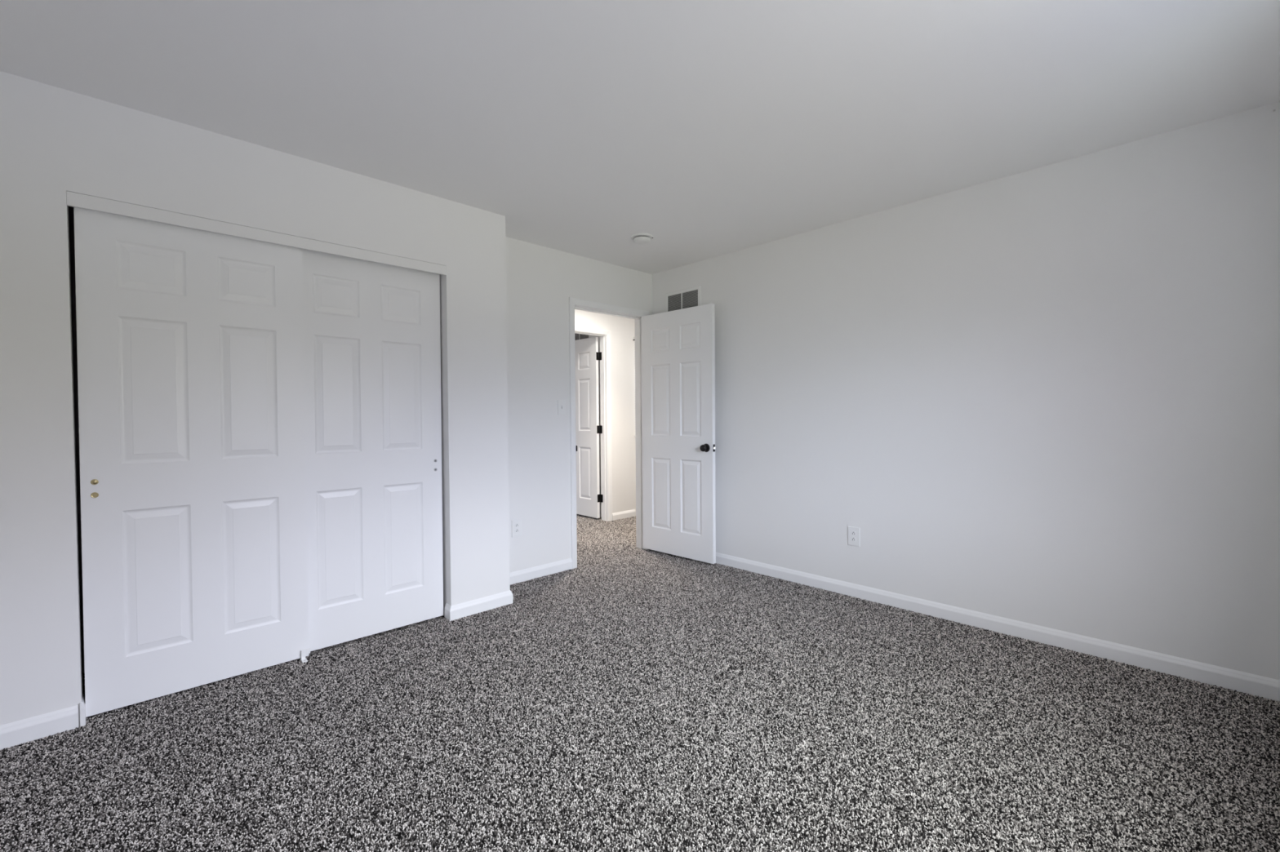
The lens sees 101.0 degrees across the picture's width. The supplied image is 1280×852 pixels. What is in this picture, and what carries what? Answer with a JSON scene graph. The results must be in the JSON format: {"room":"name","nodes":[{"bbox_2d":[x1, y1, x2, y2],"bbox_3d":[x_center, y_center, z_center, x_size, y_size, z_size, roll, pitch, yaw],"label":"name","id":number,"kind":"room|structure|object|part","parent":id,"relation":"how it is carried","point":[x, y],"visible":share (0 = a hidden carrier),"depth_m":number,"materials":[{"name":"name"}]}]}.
{"room":"empty bedroom","nodes":[
{"label":"empty bedroom","id":0,"kind":"room"},
{"bbox_2d":[68,206,84,672],"bbox_3d":[-2.353,-0.070,2.812,2.668,2.448,0.115,-2,2,-44],"label":"wall","id":1,"kind":"structure","parent":0,"point":[70,208],"depth_m":2.46,"materials":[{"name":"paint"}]},
{"bbox_2d":[0,71,510,727],"bbox_3d":[-1.874,-0.065,2.400,2.783,2.448,0.115,-2,2,-44],"label":"wall","id":2,"kind":"structure","parent":0,"point":[55,141],"depth_m":2.09,"materials":[{"name":"white paint"}]},
{"bbox_2d":[0,705,79,750],"bbox_3d":[-2.454,1.132,1.764,0.788,0.088,0.014,-2,2,-44],"label":"baseboard","id":3,"kind":"structure","parent":2,"relation":"attached to","point":[16,733],"depth_m":1.96,"materials":[{"name":"white paint"}]},
{"bbox_2d":[80,693,86,726],"bbox_3d":[-2.197,1.120,2.082,0.014,0.096,0.115,-2,2,-44],"label":"trim","id":4,"kind":"structure","parent":2,"relation":"attached to","point":[82,704],"depth_m":2.04,"materials":[{"name":"white paint"}]},
{"bbox_2d":[73,207,309,717],"bbox_3d":[-1.926,0.125,2.335,0.762,2.035,0.038,-1,1,-44],"label":"sliding closet door","id":5,"kind":"structure","parent":2,"relation":"in","point":[190,344],"depth_m":2.28,"materials":[{"name":"white paint"}]},
{"bbox_3d":[-2.161,0.274,2.089,0.022,0.022,0.003,-1,1,-44],"label":"finger pull","id":6,"kind":"part","parent":5,"relation":"part of","materials":[{"name":"gold metal"}]},
{"bbox_3d":[-2.160,0.222,2.087,0.022,0.022,0.006,-1,1,-44],"label":"finger pull","id":7,"kind":"part","parent":5,"relation":"part of","materials":[{"name":"gold metal"}]},
{"bbox_3d":[-2.046,-0.654,2.211,0.214,0.195,0.034,-1,1,-44],"label":"raised panel","id":8,"kind":"part","parent":5,"relation":"part of","materials":[{"name":"white paint"}]},
{"bbox_3d":[-2.044,-0.147,2.220,0.214,0.600,0.034,-1,1,-44],"label":"raised panel","id":9,"kind":"part","parent":5,"relation":"part of","materials":[{"name":"white paint"}]},
{"bbox_3d":[-2.040,0.643,2.234,0.214,0.601,0.034,-1,1,-44],"label":"raised panel","id":10,"kind":"part","parent":5,"relation":"part of","materials":[{"name":"white paint"}]},
{"bbox_3d":[-1.815,-0.659,2.435,0.214,0.195,0.034,-1,1,-44],"label":"raised panel","id":11,"kind":"part","parent":5,"relation":"part of","materials":[{"name":"white paint"}]},
{"bbox_3d":[-1.813,-0.152,2.444,0.214,0.600,0.034,-1,1,-44],"label":"raised panel","id":12,"kind":"part","parent":5,"relation":"part of","materials":[{"name":"white paint"}]},
{"bbox_3d":[-1.810,0.638,2.458,0.214,0.601,0.034,-1,1,-44],"label":"raised panel","id":13,"kind":"part","parent":5,"relation":"part of","materials":[{"name":"white paint"}]},
{"bbox_2d":[66,191,446,275],"bbox_3d":[-1.690,-0.884,2.565,1.485,0.052,0.113,-2,2,-44],"label":"trim","id":14,"kind":"structure","parent":2,"relation":"attached to","point":[73,199],"depth_m":2.37,"materials":[{"name":"white paint"}]},
{"bbox_2d":[302,248,443,651],"bbox_3d":[-1.454,0.111,2.853,0.762,2.035,0.036,-1,1,-44],"label":"sliding closet door","id":15,"kind":"structure","parent":2,"relation":"in","point":[372,341],"depth_m":2.84,"materials":[{"name":"white paint"}]},
{"bbox_3d":[-1.574,-0.668,2.728,0.214,0.195,0.034,-1,1,-44],"label":"raised panel","id":16,"kind":"part","parent":15,"relation":"part of","materials":[{"name":"white paint"}]},
{"bbox_3d":[-1.571,-0.161,2.737,0.214,0.600,0.034,-1,1,-44],"label":"raised panel","id":17,"kind":"part","parent":15,"relation":"part of","materials":[{"name":"white paint"}]},
{"bbox_3d":[-1.568,0.629,2.751,0.214,0.601,0.034,-1,1,-44],"label":"raised panel","id":18,"kind":"part","parent":15,"relation":"part of","materials":[{"name":"white paint"}]},
{"bbox_3d":[-1.343,-0.673,2.951,0.214,0.195,0.034,-1,1,-44],"label":"raised panel","id":19,"kind":"part","parent":15,"relation":"part of","materials":[{"name":"white paint"}]},
{"bbox_3d":[-1.341,-0.166,2.960,0.214,0.600,0.034,-1,1,-44],"label":"raised panel","id":20,"kind":"part","parent":15,"relation":"part of","materials":[{"name":"white paint"}]},
{"bbox_3d":[-1.337,0.624,2.974,0.214,0.601,0.034,-1,1,-44],"label":"raised panel","id":21,"kind":"part","parent":15,"relation":"part of","materials":[{"name":"white paint"}]},
{"bbox_2d":[444,603,451,621],"bbox_3d":[-1.125,1.096,3.096,0.014,0.088,0.076,-2,2,-44],"label":"trim","id":22,"kind":"structure","parent":2,"relation":"attached to","point":[447,607],"depth_m":3.09,"materials":[{"name":"white paint"}]},
{"bbox_2d":[449,590,513,621],"bbox_3d":[-1.078,1.090,3.333,0.413,0.088,0.350,-2,2,-44],"label":"baseboard","id":23,"kind":"structure","parent":2,"relation":"attached to","point":[457,611],"depth_m":3.20,"materials":[{"name":"white paint"}]},
{"bbox_2d":[505,236,652,573],"bbox_3d":[0.212,-0.131,4.892,3.682,2.448,0.115,-2,2,-44],"label":"wall","id":24,"kind":"structure","parent":0,"point":[540,281],"depth_m":3.91,"materials":[{"name":"white paint"}]},
{"bbox_2d":[511,519,521,537],"bbox_3d":[-0.878,0.728,3.760,0.079,0.123,0.008,-2,2,-44],"label":"outlet","id":25,"kind":"object","parent":24,"relation":"attached to","point":[516,524],"visible":1,"depth_m":3.76,"materials":[{"name":"white plastic"}]},
{"bbox_2d":[509,558,572,585],"bbox_3d":[-0.793,1.078,3.844,0.734,0.088,0.014,-2,2,-44],"label":"baseboard","id":26,"kind":"structure","parent":24,"relation":"attached to","point":[528,574],"depth_m":3.89,"materials":[{"name":"white paint"}]},
{"bbox_2d":[557,400,565,414],"bbox_3d":[-0.594,-0.143,4.017,0.071,0.112,0.018,-2,2,-44],"label":"light switch","id":27,"kind":"object","parent":24,"relation":"attached to","point":[561,403],"visible":1,"depth_m":4.02,"materials":[{"name":"white plastic"}]},
{"bbox_2d":[568,297,648,568],"bbox_3d":[-0.226,0.053,4.380,0.866,2.108,0.014,-2,2,-44],"label":"trim","id":28,"kind":"structure","parent":24,"relation":"attached to","point":[572,301],"depth_m":4.09,"materials":[{"name":"white paint"}]},
{"bbox_2d":[574,305,645,549],"bbox_3d":[-0.265,0.070,4.420,0.796,2.072,0.132,-2,2,-44],"label":"door frame","id":29,"kind":"structure","parent":24,"relation":"attached to","point":[637,318],"depth_m":4.68,"materials":[{"name":"white paint"}]},
{"bbox_2d":[634,319,636,546],"bbox_3d":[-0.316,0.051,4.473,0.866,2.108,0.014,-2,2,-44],"label":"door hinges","id":30,"kind":"structure","parent":24,"relation":"attached to","point":[634,319],"depth_m":4.74,"materials":[{"name":"white paint"}]},
{"bbox_2d":[574,330,608,521],"bbox_3d":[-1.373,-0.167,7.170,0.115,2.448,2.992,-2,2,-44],"label":"door frame","id":31,"kind":"structure","parent":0,"point":[591,336],"depth_m":6.16,"materials":[{"name":"white paint"}]},
{"bbox_2d":[574,333,590,340],"bbox_3d":[-0.730,-1.042,6.394,0.008,0.276,0.405,-2,2,-44],"label":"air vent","id":32,"kind":"object","parent":31,"relation":"in","point":[577,336],"visible":0.17,"depth_m":6.38,"materials":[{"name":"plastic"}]},
{"bbox_2d":[574,309,635,513],"bbox_3d":[-0.655,-0.141,5.703,3.797,2.448,0.115,-2,2,-44],"label":"wall","id":33,"kind":"structure","parent":0,"point":[622,330],"depth_m":6.05,"materials":[{"name":"white paint"}]},
{"bbox_2d":[574,337,603,518],"bbox_3d":[-0.730,0.017,6.232,0.153,2.054,0.810,-2,2,-45],"label":"door","id":34,"kind":"structure","parent":33,"relation":"in","point":[587,356],"depth_m":6.08,"materials":[{"name":"white paint"}]},
{"bbox_3d":[-0.637,-0.753,6.116,0.035,0.195,0.212,-2,2,-45],"label":"raised panel","id":35,"kind":"part","parent":34,"relation":"part of","materials":[{"name":"white wood"}]},
{"bbox_3d":[-0.633,-0.246,6.127,0.035,0.600,0.212,-2,2,-45],"label":"raised panel","id":36,"kind":"part","parent":34,"relation":"part of","materials":[{"name":"white wood"}]},
{"bbox_3d":[-0.628,0.544,6.143,0.035,0.601,0.212,-2,2,-45],"label":"raised panel","id":37,"kind":"part","parent":34,"relation":"part of","materials":[{"name":"white wood"}]},
{"bbox_2d":[574,325,612,521],"bbox_3d":[-0.639,0.012,5.630,0.878,2.144,0.014,-2,2,-44],"label":"trim","id":38,"kind":"structure","parent":33,"relation":"attached to","point":[607,333],"depth_m":5.91,"materials":[{"name":"white paint"}]},
{"bbox_2d":[612,509,635,520],"bbox_3d":[-0.184,1.028,6.086,0.357,0.088,0.014,-2,2,-44],"label":"baseboard","id":39,"kind":"structure","parent":33,"relation":"attached to","point":[629,513],"depth_m":6.08,"materials":[{"name":"white paint"}]},
{"bbox_2d":[632,336,635,436],"bbox_3d":[0.225,-0.074,6.448,0.800,1.955,0.039,-2,2,-44],"label":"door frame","id":40,"kind":"structure","parent":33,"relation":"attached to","point":[634,336],"depth_m":6.15,"materials":[{"name":"white wood"}]},
{"bbox_2d":[0,0,1279,274],"bbox_3d":[-1.014,-1.391,4.121,6.465,0.120,8.245,-2,2,-44],"label":"ceiling","id":41,"kind":"structure","parent":0,"point":[708,129],"depth_m":2.02,"materials":[{"name":"white paint"}]},
{"bbox_2d":[631,233,653,244],"bbox_3d":[0.014,-1.307,3.704,0.156,0.045,0.156,-2,2,-44],"label":"smoke detector","id":42,"kind":"object","parent":41,"relation":"attached to","point":[638,238],"visible":1,"depth_m":3.66,"materials":[{"name":"white plastic"}]},
{"bbox_2d":[2,549,1279,851],"bbox_3d":[-0.995,1.213,4.175,6.465,0.192,8.245,-2,2,-44],"label":"floor","id":43,"kind":"structure","parent":0,"point":[313,652],"depth_m":1.70,"materials":[{"name":"grey carpet"}]},
{"bbox_2d":[0,514,1279,851],"bbox_3d":[-0.313,1.127,3.180,5.267,0.009,5.625,-2,2,-44],"label":"carpet","id":44,"kind":"object","parent":43,"relation":"on","point":[603,580],"visible":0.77,"depth_m":1.91,"materials":[{"name":"grey carpet"}]},
{"bbox_2d":[299,648,310,663],"bbox_3d":[-1.657,1.123,2.604,0.040,0.054,0.106,-2,2,-44],"label":"guide","id":45,"kind":"object","parent":44,"relation":"on","point":[304,652],"visible":0.87,"depth_m":2.58,"materials":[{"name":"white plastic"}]},
{"bbox_2d":[641,303,715,564],"bbox_3d":[0.304,0.061,4.367,0.773,2.026,0.153,1,2,44],"label":"door","id":46,"kind":"structure","parent":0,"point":[678,346],"depth_m":4.33,"materials":[{"name":"white paint"}]},
{"bbox_3d":[0.183,-0.727,4.461,0.211,0.195,0.035,1,2,44],"label":"raised panel","id":47,"kind":"part","parent":46,"relation":"part of","materials":[{"name":"white paint"}]},
{"bbox_3d":[0.186,-0.219,4.471,0.211,0.600,0.035,1,2,44],"label":"raised panel","id":48,"kind":"part","parent":46,"relation":"part of","materials":[{"name":"white paint"}]},
{"bbox_3d":[0.192,0.571,4.487,0.211,0.601,0.035,1,2,44],"label":"raised panel","id":49,"kind":"part","parent":46,"relation":"part of","materials":[{"name":"white paint"}]},
{"bbox_3d":[0.413,-0.724,4.241,0.211,0.195,0.035,1,2,44],"label":"raised panel","id":50,"kind":"part","parent":46,"relation":"part of","materials":[{"name":"white paint"}]},
{"bbox_3d":[0.416,-0.216,4.252,0.211,0.600,0.035,1,2,44],"label":"raised panel","id":51,"kind":"part","parent":46,"relation":"part of","materials":[{"name":"white paint"}]},
{"bbox_3d":[0.422,0.574,4.268,0.211,0.601,0.035,1,2,44],"label":"raised panel","id":52,"kind":"part","parent":46,"relation":"part of","materials":[{"name":"white paint"}]},
{"bbox_3d":[0.493,0.172,4.109,0.055,0.055,0.037,1,2,44],"label":"knob","id":53,"kind":"part","parent":46,"relation":"part of","materials":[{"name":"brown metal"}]},
{"bbox_2d":[652,101,1279,680],"bbox_3d":[1.464,-0.110,3.413,0.115,2.448,3.752,-2,2,-44],"label":"wall","id":54,"kind":"structure","parent":0,"point":[1048,396],"depth_m":2.72,"materials":[{"name":"white paint"}]},
{"bbox_2d":[665,285,701,311],"bbox_3d":[0.359,-1.020,4.440,0.008,0.256,0.390,-2,2,-44],"label":"air vent","id":55,"kind":"object","parent":54,"relation":"in","point":[690,297],"visible":0.62,"depth_m":4.43,"materials":[{"name":"white plastic"}]},
{"bbox_2d":[848,526,860,546],"bbox_3d":[1.389,0.718,3.425,0.008,0.123,0.079,-2,2,-44],"label":"outlet","id":56,"kind":"object","parent":54,"relation":"attached to","point":[853,532],"visible":1,"depth_m":3.42,"materials":[{"name":"white plastic"}]},
{"bbox_2d":[850,537,856,542],"bbox_3d":[1.388,0.737,3.424,0.004,0.028,0.034,-2,2,-44],"label":"receptacle","id":57,"kind":"object","parent":56,"relation":"attached to","point":[852,539],"depth_m":3.42,"materials":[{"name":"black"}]},
{"bbox_2d":[850,531,856,536],"bbox_3d":[1.387,0.698,3.423,0.004,0.028,0.034,-2,2,-44],"label":"receptacle","id":58,"kind":"object","parent":56,"relation":"attached to","point":[852,533],"depth_m":3.42,"materials":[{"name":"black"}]},
{"bbox_2d":[715,552,1279,701],"bbox_3d":[1.387,1.071,3.433,0.014,0.088,3.638,-2,2,-44],"label":"baseboard","id":59,"kind":"structure","parent":54,"relation":"attached to","point":[1234,680],"depth_m":2.72,"materials":[{"name":"white paint"}]}
]}

